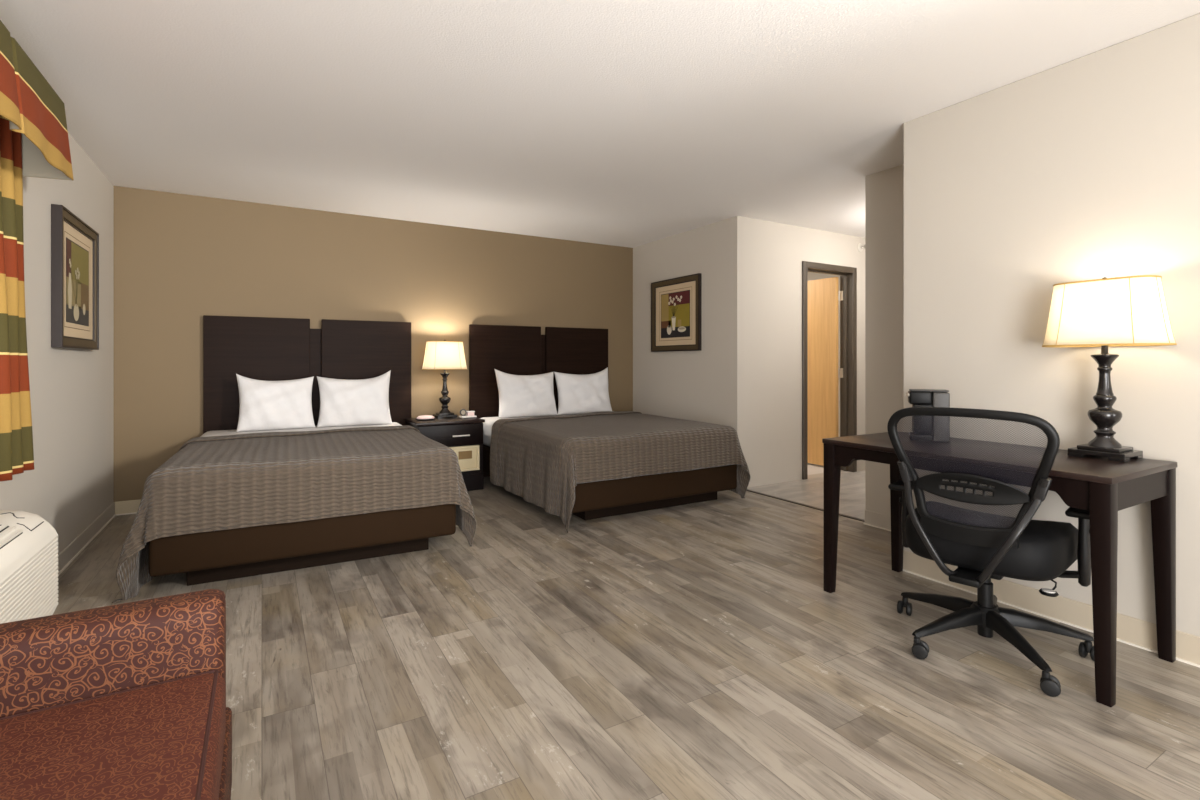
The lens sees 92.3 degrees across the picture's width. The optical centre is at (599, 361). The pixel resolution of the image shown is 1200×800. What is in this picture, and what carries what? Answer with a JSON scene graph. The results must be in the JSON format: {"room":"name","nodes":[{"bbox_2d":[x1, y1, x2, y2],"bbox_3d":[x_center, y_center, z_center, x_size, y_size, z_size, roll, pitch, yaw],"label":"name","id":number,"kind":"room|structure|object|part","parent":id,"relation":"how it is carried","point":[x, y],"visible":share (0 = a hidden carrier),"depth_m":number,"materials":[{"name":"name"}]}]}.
{"room":"hotel room","nodes":[
{"label":"hotel room","id":0,"kind":"room"},
{"bbox_2d":[0,132,113,553],"bbox_3d":[-1.096,-0.085,-0.121,0.120,2.440,10.100,0,0,-30],"label":"wall","id":1,"kind":"structure","parent":0,"point":[70,485],"depth_m":3.24,"materials":[{"name":"beige paint"}]},
{"bbox_2d":[0,510,57,623],"bbox_3d":[-1.761,0.671,1.477,0.350,0.388,0.930,0,0,-30],"label":"air conditioner","id":2,"kind":"object","parent":1,"relation":"attached to","point":[28,542],"visible":0.92,"depth_m":1.75,"materials":[{"name":"beige plastic"}]},
{"bbox_2d":[0,523,22,548],"bbox_3d":[-1.684,0.503,1.476,0.142,0.052,0.610,0,0,-30],"label":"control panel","id":3,"kind":"object","parent":2,"relation":"attached to","point":[11,537],"depth_m":1.71,"materials":[{"name":"white plastic"}]},
{"bbox_2d":[0,20,73,180],"bbox_3d":[-1.897,-0.965,1.590,0.228,0.350,2.162,0,0,-30],"label":"valance","id":4,"kind":"object","parent":1,"relation":"attached to","point":[32,107],"visible":0.99,"depth_m":2.20,"materials":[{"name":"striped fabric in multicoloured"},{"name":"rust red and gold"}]},
{"bbox_2d":[0,115,33,480],"bbox_3d":[-2.256,-0.303,2.056,0.068,1.571,1.230,0,0,-30],"label":"curtain","id":5,"kind":"object","parent":4,"relation":"hanging from","point":[16,434],"visible":0.96,"depth_m":2.39,"materials":[{"name":"multicoloured fabric"}]},
{"bbox_2d":[51,204,98,349],"bbox_3d":[-3.035,-0.450,3.350,0.044,0.745,0.790,0,0,-30],"label":"framed picture","id":6,"kind":"object","parent":1,"relation":"attached to","point":[74,244],"visible":1,"depth_m":3.27,"materials":[{"name":"brown wood"}]},
{"bbox_2d":[66,237,88,325],"bbox_3d":[-3.032,-0.450,3.352,0.003,0.462,0.482,0,0,-30],"label":"painting","id":7,"kind":"object","parent":6,"relation":"attached to","point":[77,254],"depth_m":3.33,"materials":[{"name":"paper"}]},
{"bbox_2d":[57,502,115,575],"bbox_3d":[-1.038,1.085,-0.087,0.016,0.100,10.100,0,0,-30],"label":"baseboard","id":8,"kind":"structure","parent":1,"relation":"attached to","point":[82,540],"depth_m":3.52,"materials":[{"name":"beige paint"}]},
{"bbox_2d":[114,186,632,501],"bbox_3d":[-1.672,-0.085,5.465,4.777,2.440,0.120,0,0,-30],"label":"wall","id":9,"kind":"structure","parent":0,"point":[179,259],"depth_m":4.90,"materials":[{"name":"brown paint"}]},
{"bbox_2d":[115,499,140,515],"bbox_3d":[-1.607,1.085,5.424,4.591,0.100,0.016,0,0,-30],"label":"baseboard","id":10,"kind":"structure","parent":9,"relation":"attached to","point":[131,506],"depth_m":4.30,"materials":[{"name":"beige wood"}]},
{"bbox_2d":[203,315,410,433],"bbox_3d":[-2.427,0.385,4.920,1.580,1.500,0.054,0,0,-30],"label":"headboard","id":11,"kind":"object","parent":9,"relation":"attached to","point":[258,348],"visible":0.51,"depth_m":4.82,"materials":[{"name":"brown wood"}]},
{"bbox_3d":[-2.782,0.235,4.701,0.745,1.200,0.034,0,0,-30],"label":"panel","id":12,"kind":"part","parent":11,"relation":"part of","materials":[{"name":"brown wood"}]},
{"bbox_3d":[-2.061,0.235,5.123,0.745,1.200,0.034,0,0,-30],"label":"panel","id":13,"kind":"part","parent":11,"relation":"part of","materials":[{"name":"brown wood"}]},
{"bbox_2d":[469,324,607,476],"bbox_3d":[-0.595,0.385,5.994,1.564,1.500,0.054,0,0,-30],"label":"headboard","id":14,"kind":"object","parent":9,"relation":"attached to","point":[514,350],"visible":0.46,"depth_m":5.86,"materials":[{"name":"brown wood"}]},
{"bbox_3d":[-0.940,0.235,5.780,0.752,1.200,0.034,0,0,-30],"label":"panel","id":15,"kind":"part","parent":14,"relation":"part of","materials":[{"name":"brown wood"}]},
{"bbox_3d":[-0.240,0.235,6.191,0.752,1.200,0.034,0,0,-30],"label":"panel","id":16,"kind":"part","parent":14,"relation":"part of","materials":[{"name":"brown wood"}]},
{"bbox_2d":[0,0,1199,247],"bbox_3d":[2.149,-1.355,2.002,7.867,0.100,10.720,0,0,-30],"label":"ceiling","id":17,"kind":"structure","parent":0,"point":[623,123],"depth_m":2.75,"materials":[{"name":"white paint"}]},
{"bbox_2d":[53,463,1199,799],"bbox_3d":[2.131,1.185,1.933,7.767,0.100,10.620,0,0,-30],"label":"floor","id":18,"kind":"structure","parent":0,"point":[700,650],"depth_m":2.08,"materials":[{"name":"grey wood"}]},
{"bbox_2d":[0,589,231,799],"bbox_3d":[-0.982,0.704,0.723,0.840,0.862,1.080,0,0,-30],"label":"sofa","id":19,"kind":"object","parent":18,"relation":"on","point":[125,701],"visible":1,"depth_m":1.12,"materials":[{"name":"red fabric"}]},
{"bbox_2d":[0,673,225,799],"bbox_3d":[-0.911,0.749,0.764,0.662,0.152,0.814,0,0,-30],"label":"seat cushion","id":20,"kind":"object","parent":19,"relation":"on","point":[154,736],"depth_m":1.03,"materials":[{"name":"red fabric"}]},
{"bbox_3d":[-1.205,0.772,1.142,0.776,0.485,0.130,0,0,-30],"label":"arm","id":21,"kind":"part","parent":19,"relation":"part of","materials":[{"name":"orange fabric"}]},
{"bbox_3d":[-0.951,0.922,0.741,0.768,0.195,1.070,0,0,-30],"label":"frame","id":22,"kind":"part","parent":19,"relation":"part of","materials":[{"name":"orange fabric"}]},
{"bbox_2d":[148,422,455,585],"bbox_3d":[-1.966,0.833,3.948,1.470,0.605,1.970,0,0,-28],"label":"bed","id":23,"kind":"object","parent":18,"relation":"on","point":[220,555],"visible":0.3,"depth_m":3.08,"materials":[{"name":"black wood"}]},
{"bbox_2d":[236,374,314,431],"bbox_3d":[-2.542,0.309,4.534,0.542,0.442,0.214,0,0,-35],"label":"pillow","id":24,"kind":"object","parent":23,"relation":"on","point":[286,404],"visible":1,"depth_m":4.47,"materials":[{"name":"white fabric"}]},
{"bbox_2d":[112,425,475,602],"bbox_3d":[-1.828,0.812,3.633,1.776,0.631,1.490,0,0,-28],"label":"coverlet","id":25,"kind":"object","parent":23,"relation":"on","point":[213,483],"visible":0.94,"depth_m":3.08,"materials":[{"name":"grey fabric"}]},
{"bbox_3d":[-1.966,0.655,3.948,1.460,0.250,1.960,0,0,-28],"label":"mattress","id":26,"kind":"part","parent":23,"relation":"part of","materials":[{"name":"white fabric"}]},
{"bbox_2d":[317,370,391,426],"bbox_3d":[-2.052,0.299,4.835,0.584,0.461,0.210,0,0,-24],"label":"pillow","id":27,"kind":"object","parent":23,"relation":"on","point":[343,402],"visible":1,"depth_m":4.76,"materials":[{"name":"white fabric"}]},
{"bbox_2d":[405,416,484,490],"bbox_3d":[-1.393,0.824,5.174,0.594,0.622,0.514,0,0,-30],"label":"nightstand","id":28,"kind":"object","parent":18,"relation":"on","point":[450,432],"visible":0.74,"depth_m":5.05,"materials":[{"name":"brown wood"}]},
{"bbox_2d":[416,415,434,420],"bbox_3d":[-1.541,0.492,5.090,0.167,0.042,0.124,0,0,-30],"label":"notepad","id":29,"kind":"object","parent":28,"relation":"on","point":[423,417],"visible":1,"depth_m":5.04,"materials":[{"name":"white paper"}]},
{"bbox_2d":[422,340,466,418],"bbox_3d":[-1.430,0.152,5.317,0.415,0.720,0.231,0,0,-30],"label":"table lamp","id":30,"kind":"object","parent":28,"relation":"on","point":[444,355],"visible":1,"depth_m":5.24,"materials":[{"name":"beige fabric"}]},
{"bbox_3d":[-1.430,-0.060,5.317,0.408,0.254,0.224,0,0,-30],"label":"lamp shade","id":31,"kind":"part","parent":30,"relation":"part of","materials":[{"name":"white fabric"}]},
{"bbox_3d":[-1.430,-0.060,5.317,0.415,0.261,0.231,0,0,-30],"label":"shade trim","id":32,"kind":"part","parent":30,"relation":"part of","materials":[{"name":"brown"}]},
{"bbox_3d":[-1.430,0.236,5.317,0.105,0.464,0.105,0,0,-30],"label":"stem","id":33,"kind":"part","parent":30,"relation":"part of","materials":[{"name":"brown metal"}]},
{"bbox_3d":[-1.284,0.635,4.989,0.564,0.184,0.018,0,0,-30],"label":"drawer","id":34,"kind":"part","parent":28,"relation":"part of","materials":[{"name":"brown wood"}]},
{"bbox_3d":[-1.207,0.640,5.005,0.150,0.018,0.035,0,0,-30],"label":"handle","id":35,"kind":"part","parent":28,"relation":"part of","materials":[{"name":"silver metal"}]},
{"bbox_2d":[449,445,479,471],"bbox_3d":[-1.382,0.849,5.156,0.510,0.220,0.366,0,0,-30],"label":"box","id":36,"kind":"object","parent":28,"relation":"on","point":[468,456],"visible":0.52,"depth_m":5.09,"materials":[{"name":"beige"}]},
{"bbox_2d":[458,415,476,418],"bbox_3d":[-1.217,0.504,5.303,0.144,0.018,0.100,0,0,-34],"label":"tray","id":37,"kind":"object","parent":28,"relation":"on","point":[465,416],"visible":0.95,"depth_m":5.26,"materials":[{"name":"grey plastic"}]},
{"bbox_2d":[460,409,465,415],"bbox_3d":[-1.256,0.463,5.290,0.060,0.064,0.037,0,0,-20],"label":"desk clock","id":38,"kind":"object","parent":37,"relation":"on","point":[462,411],"visible":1,"depth_m":5.27,"materials":[{"name":"grey plastic"}]},
{"bbox_2d":[466,411,474,415],"bbox_3d":[-1.198,0.473,5.325,0.072,0.042,0.052,0,0,-36],"label":"box","id":39,"kind":"object","parent":37,"relation":"on","point":[468,413],"visible":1,"depth_m":5.30,"materials":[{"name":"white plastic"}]},
{"bbox_2d":[480,414,736,519],"bbox_3d":[-0.041,0.833,5.102,1.560,0.605,1.925,0,0,-30],"label":"bed","id":40,"kind":"object","parent":18,"relation":"on","point":[607,498],"visible":0.21,"depth_m":4.31,"materials":[{"name":"black wood"}]},
{"bbox_2d":[495,369,557,417],"bbox_3d":[-0.708,0.296,5.607,0.632,0.466,0.213,0,0,-31],"label":"pillow","id":41,"kind":"object","parent":40,"relation":"on","point":[519,395],"visible":1,"depth_m":5.52,"materials":[{"name":"white fabric"}]},
{"bbox_3d":[-0.041,0.655,5.102,1.550,0.250,1.915,0,0,-30],"label":"mattress","id":42,"kind":"part","parent":40,"relation":"part of","materials":[{"name":"white fabric"}]},
{"bbox_2d":[554,367,611,414],"bbox_3d":[-0.170,0.292,5.957,0.635,0.476,0.218,0,0,-25],"label":"pillow","id":43,"kind":"object","parent":40,"relation":"on","point":[577,394],"visible":0.96,"depth_m":5.87,"materials":[{"name":"white fabric"}]},
{"bbox_2d":[490,411,749,532],"bbox_3d":[0.100,0.809,4.922,1.770,0.628,1.719,0,0,-30],"label":"coverlet","id":44,"kind":"object","parent":40,"relation":"on","point":[541,460],"visible":0.94,"depth_m":4.32,"materials":[{"name":"grey fabric"}]},
{"bbox_2d":[746,489,864,521],"bbox_3d":[1.583,1.132,4.620,0.035,0.006,1.270,0,0,-30],"label":"trim","id":45,"kind":"structure","parent":18,"relation":"on","point":[847,516],"depth_m":4.57,"materials":[{"name":"brown wood"}]},
{"bbox_2d":[802,261,856,479],"bbox_3d":[2.089,0.080,6.135,0.810,2.110,0.868,0,0,-30],"label":"door","id":46,"kind":"structure","parent":18,"relation":"on","point":[821,372],"depth_m":6.06,"materials":[{"name":"brown wood"}]},
{"bbox_2d":[887,407,1093,696],"bbox_3d":[1.554,0.651,2.330,0.702,0.966,0.701,0,0,-43],"label":"office chair","id":47,"kind":"object","parent":18,"relation":"on","point":[983,546],"visible":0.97,"depth_m":2.14,"materials":[{"name":"black plastic"}]},
{"bbox_3d":[1.433,0.687,2.478,0.066,0.266,0.253,0,0,-43],"label":"armrest","id":48,"kind":"part","parent":47,"relation":"part of","materials":[{"name":"black plastic"}]},
{"bbox_3d":[1.451,1.018,2.478,0.052,0.077,0.318,0,0,-30],"label":"leg","id":49,"kind":"part","parent":47,"relation":"part of","materials":[{"name":"black plastic"}]},
{"bbox_3d":[1.364,1.018,2.265,0.318,0.077,0.052,0,0,-15],"label":"leg","id":50,"kind":"part","parent":47,"relation":"part of","materials":[{"name":"black plastic"}]},
{"bbox_3d":[1.365,0.635,2.143,0.034,0.077,0.310,0,0,-43],"label":"panel","id":51,"kind":"part","parent":47,"relation":"part of","materials":[{"name":"black plastic"}]},
{"bbox_3d":[1.362,0.403,2.141,0.118,0.468,0.549,0,0,-43],"label":"frame","id":52,"kind":"part","parent":47,"relation":"part of","materials":[{"name":"black plastic"}]},
{"bbox_3d":[1.561,0.700,2.329,0.524,0.166,0.554,0,0,-43],"label":"seat","id":53,"kind":"part","parent":47,"relation":"part of","materials":[{"name":"black fabric"}]},
{"bbox_3d":[1.665,1.018,2.463,0.052,0.077,0.318,0,0,39],"label":"leg","id":54,"kind":"part","parent":47,"relation":"part of","materials":[{"name":"black plastic"}]},
{"bbox_3d":[1.538,1.018,2.126,0.052,0.077,0.318,0,0,3],"label":"leg","id":55,"kind":"part","parent":47,"relation":"part of","materials":[{"name":"black plastic"}]},
{"bbox_3d":[1.724,1.018,2.248,0.318,0.077,0.052,0,0,21],"label":"leg","id":56,"kind":"part","parent":47,"relation":"part of","materials":[{"name":"black plastic"}]},
{"bbox_3d":[1.652,0.835,2.216,0.070,0.068,0.189,0,0,-29],"label":"height lever","id":57,"kind":"part","parent":47,"relation":"part of","materials":[{"name":"black plastic"}]},
{"bbox_3d":[1.703,0.687,2.193,0.066,0.266,0.253,0,0,-43],"label":"armrest","id":58,"kind":"part","parent":47,"relation":"part of","materials":[{"name":"black plastic"}]},
{"bbox_2d":[822,431,1176,706],"bbox_3d":[1.650,0.757,2.530,0.604,0.755,1.133,0,0,-30],"label":"writing desk","id":59,"kind":"object","parent":18,"relation":"on","point":[1103,487],"visible":0.78,"depth_m":2.17,"materials":[{"name":"brown wood"}]},
{"bbox_3d":[1.149,0.768,2.854,0.058,0.733,0.058,0,0,-30],"label":"leg","id":60,"kind":"part","parent":59,"relation":"part of","materials":[{"name":"brown wood"}]},
{"bbox_3d":[1.614,0.768,3.127,0.058,0.733,0.058,0,0,-30],"label":"leg","id":61,"kind":"part","parent":59,"relation":"part of","materials":[{"name":"brown wood"}]},
{"bbox_2d":[906,389,949,441],"bbox_3d":[1.596,0.258,2.811,0.177,0.245,0.110,0,0,25],"label":"coffee maker","id":62,"kind":"object","parent":59,"relation":"on","point":[916,397],"visible":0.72,"depth_m":2.76,"materials":[{"name":"grey plastic"}]},
{"bbox_2d":[909,432,932,440],"bbox_3d":[1.569,0.365,2.823,0.095,0.030,0.104,0,0,25],"label":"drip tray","id":63,"kind":"object","parent":62,"relation":"on","point":[909,432],"depth_m":2.78,"materials":[{"name":"black plastic"}]},
{"bbox_3d":[1.575,0.278,2.820,0.080,0.143,0.100,0,0,25],"label":"panel","id":64,"kind":"part","parent":62,"relation":"part of","materials":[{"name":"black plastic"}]},
{"bbox_3d":[1.600,0.138,2.809,0.163,0.006,0.104,0,0,25],"label":"lid","id":65,"kind":"part","parent":62,"relation":"part of","materials":[{"name":"grey plastic"}]},
{"bbox_3d":[1.644,0.263,2.788,0.070,0.235,0.110,0,0,25],"label":"water tank","id":66,"kind":"part","parent":62,"relation":"part of","materials":[{"name":"grey plastic"}]},
{"bbox_3d":[1.688,0.768,1.933,0.058,0.733,0.058,0,0,-30],"label":"leg","id":67,"kind":"part","parent":59,"relation":"part of","materials":[{"name":"brown wood"}]},
{"bbox_2d":[1042,275,1176,461],"bbox_3d":[2.017,0.019,2.304,0.231,0.720,0.415,0,0,-30],"label":"table lamp","id":68,"kind":"object","parent":59,"relation":"on","point":[1105,312],"visible":1,"depth_m":2.25,"materials":[{"name":"beige fabric"}]},
{"bbox_3d":[2.017,0.103,2.304,0.105,0.464,0.105,0,0,-30],"label":"stem","id":69,"kind":"part","parent":68,"relation":"part of","materials":[{"name":"brown metal"}]},
{"bbox_3d":[2.017,-0.193,2.304,0.224,0.254,0.408,0,0,-30],"label":"lamp shade","id":70,"kind":"part","parent":68,"relation":"part of","materials":[{"name":"white fabric"}]},
{"bbox_3d":[2.017,-0.194,2.304,0.231,0.261,0.415,0,0,-30],"label":"shade trim","id":71,"kind":"part","parent":68,"relation":"part of","materials":[{"name":"white fabric"}]},
{"bbox_3d":[2.154,0.768,2.206,0.058,0.733,0.058,0,0,-30],"label":"leg","id":72,"kind":"part","parent":59,"relation":"part of","materials":[{"name":"brown wood"}]},
{"bbox_2d":[633,216,746,462],"bbox_3d":[0.853,-0.085,5.902,0.120,2.440,1.680,0,0,-30],"label":"wall","id":73,"kind":"structure","parent":0,"point":[709,385],"depth_m":5.55,"materials":[{"name":"beige paint"}]},
{"bbox_2d":[651,273,701,351],"bbox_3d":[0.765,-0.482,5.896,0.034,0.745,0.790,0,0,-30],"label":"framed picture","id":74,"kind":"object","parent":73,"relation":"attached to","point":[676,303],"visible":1,"depth_m":5.86,"materials":[{"name":"brown wood"}]},
{"bbox_2d":[661,290,689,337],"bbox_3d":[0.766,-0.482,5.897,0.003,0.462,0.482,0,0,-30],"label":"painting","id":75,"kind":"object","parent":74,"relation":"attached to","point":[675,304],"depth_m":5.89,"materials":[{"name":"paper"}]},
{"bbox_2d":[747,218,864,487],"bbox_3d":[2.558,-0.085,5.997,2.920,2.440,0.120,0,0,-30],"label":"wall","id":76,"kind":"structure","parent":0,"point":[776,252],"depth_m":5.42,"materials":[{"name":"beige paint"}]},
{"bbox_2d":[857,243,864,251],"bbox_3d":[2.729,-1.195,5.993,0.090,0.090,0.060,0,0,-30],"label":"sprinkler","id":77,"kind":"object","parent":76,"relation":"attached to","point":[860,246],"visible":0.91,"depth_m":6.00,"materials":[{"name":"beige plastic"}]},
{"bbox_2d":[808,272,839,436],"bbox_3d":[3.856,-0.085,6.770,0.100,2.440,4.020,0,0,-30],"label":"wall","id":78,"kind":"structure","parent":0,"point":[811,276],"depth_m":7.77,"materials":[{"name":"beige paint"}]},
{"bbox_2d":[865,165,902,515],"bbox_3d":[3.344,-0.085,4.529,3.050,2.440,0.669,0,0,-30],"label":"wall","id":79,"kind":"structure","parent":0,"point":[883,189],"depth_m":3.94,"materials":[{"name":"beige paint"}]},
{"bbox_2d":[864,510,890,530],"bbox_3d":[2.022,1.085,3.753,0.016,0.100,0.670,0,0,-30],"label":"baseboard","id":80,"kind":"structure","parent":79,"relation":"attached to","point":[874,519],"depth_m":3.95,"materials":[{"name":"beige paint"}]},
{"bbox_2d":[903,13,1199,636],"bbox_3d":[3.608,-0.085,0.539,0.730,2.440,6.480,0,0,-30],"label":"wall","id":81,"kind":"structure","parent":0,"point":[1087,167],"depth_m":2.49,"materials":[{"name":"beige paint"}]},
{"bbox_2d":[903,550,1199,667],"bbox_3d":[3.286,1.080,0.350,0.016,0.110,6.480,0,0,-30],"label":"baseboard","id":82,"kind":"structure","parent":81,"relation":"attached to","point":[1142,634],"depth_m":2.52,"materials":[{"name":"beige wood"}]}
]}

